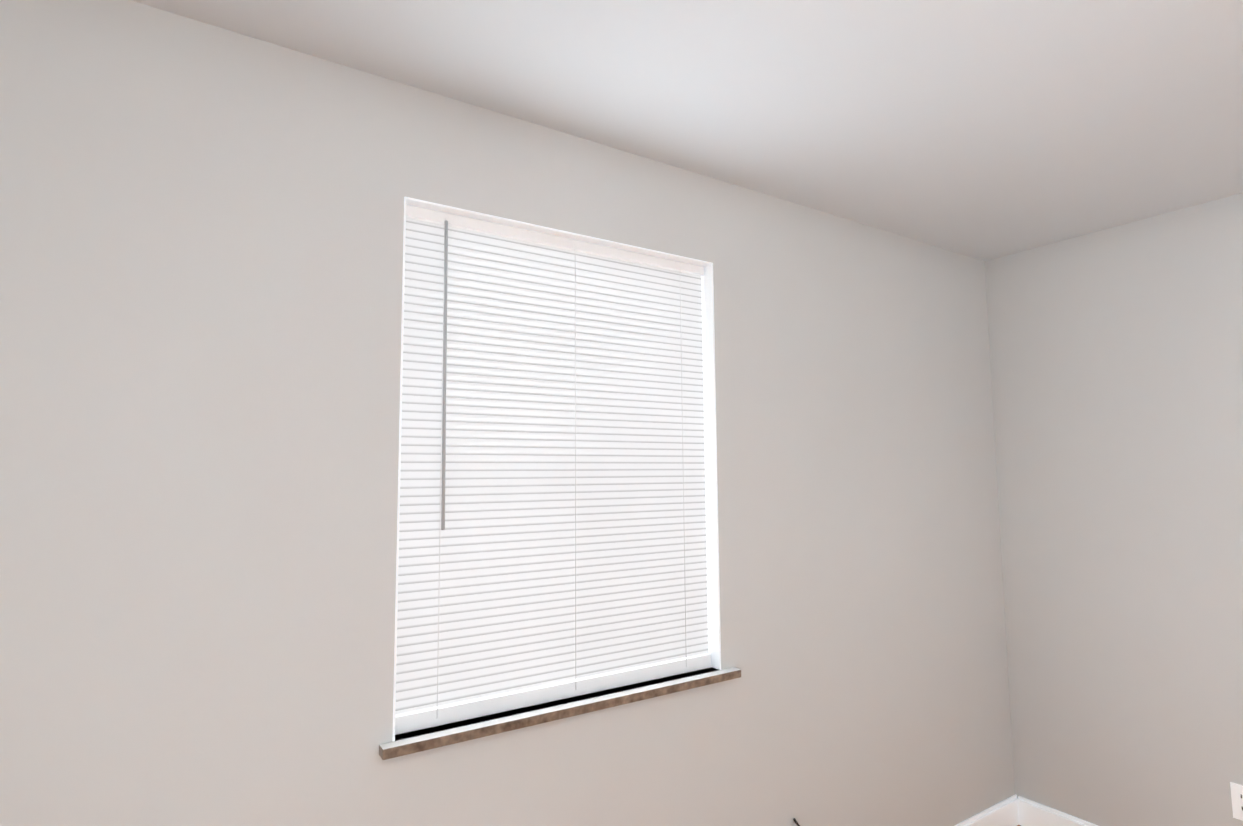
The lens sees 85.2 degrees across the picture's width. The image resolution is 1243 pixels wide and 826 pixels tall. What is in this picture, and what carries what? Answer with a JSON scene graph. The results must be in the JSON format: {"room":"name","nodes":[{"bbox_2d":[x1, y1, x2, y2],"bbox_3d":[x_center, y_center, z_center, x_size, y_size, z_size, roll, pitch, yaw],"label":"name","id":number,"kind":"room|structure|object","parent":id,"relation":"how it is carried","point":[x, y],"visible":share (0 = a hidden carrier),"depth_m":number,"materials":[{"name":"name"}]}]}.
{"room":"empty bedroom","nodes":[
{"label":"empty bedroom","id":0,"kind":"room"},
{"bbox_2d":[0,0,1014,825],"bbox_3d":[-0.262,0.438,1.868,4.688,2.440,0.260,3,-6,-33],"label":"wall","id":1,"kind":"structure","parent":0,"point":[200,282],"depth_m":1.51,"materials":[{"name":"paint"}]},
{"bbox_2d":[392,197,720,741],"bbox_3d":[-0.153,0.135,1.905,0.977,1.265,0.156,3,-6,-33],"label":"window blinds","id":2,"kind":"object","parent":1,"relation":"attached to","point":[557,525],"visible":0.81,"depth_m":1.83,"materials":[{"name":"white plastic"}]},
{"bbox_2d":[379,667,740,759],"bbox_3d":[-0.113,0.773,1.817,1.060,0.024,0.127,3,-6,-33],"label":"window sill","id":3,"kind":"structure","parent":1,"relation":"attached to","point":[431,740],"depth_m":1.70,"materials":[{"name":"stone"}]},
{"bbox_2d":[955,794,1020,825],"bbox_3d":[-0.177,1.584,1.649,4.448,0.116,0.018,3,-6,-33],"label":"baseboard","id":4,"kind":"structure","parent":1,"relation":"attached to","point":[1013,810],"depth_m":2.78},
{"bbox_2d":[131,0,1242,260],"bbox_3d":[5.116,-0.824,2.589,14.920,0.120,5.443,3,-6,-33],"label":"ceiling","id":5,"kind":"structure","parent":0,"point":[985,130],"depth_m":1.68,"materials":[{"name":"paint"}]},
{"bbox_2d":[985,193,1242,825],"bbox_3d":[2.762,0.375,1.428,0.120,2.440,3.803,3,-6,-33],"label":"wall","id":6,"kind":"structure","parent":0,"point":[1116,355],"depth_m":2.59,"materials":[{"name":"paint"}]},
{"bbox_2d":[1019,796,1097,825],"bbox_3d":[2.175,1.607,2.106,0.015,0.116,1.788,3,-6,-33],"label":"baseboard","id":7,"kind":"structure","parent":6,"relation":"attached to","point":[1032,813],"depth_m":2.77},
{"bbox_2d":[1230,782,1242,820],"bbox_3d":[2.090,1.310,2.265,0.008,0.115,0.070,3,-6,-33],"label":"electrical outlet","id":8,"kind":"object","parent":6,"relation":"attached to","point":[1237,798],"visible":1,"depth_m":2.28,"materials":[{"name":"white plastic"}]}
]}

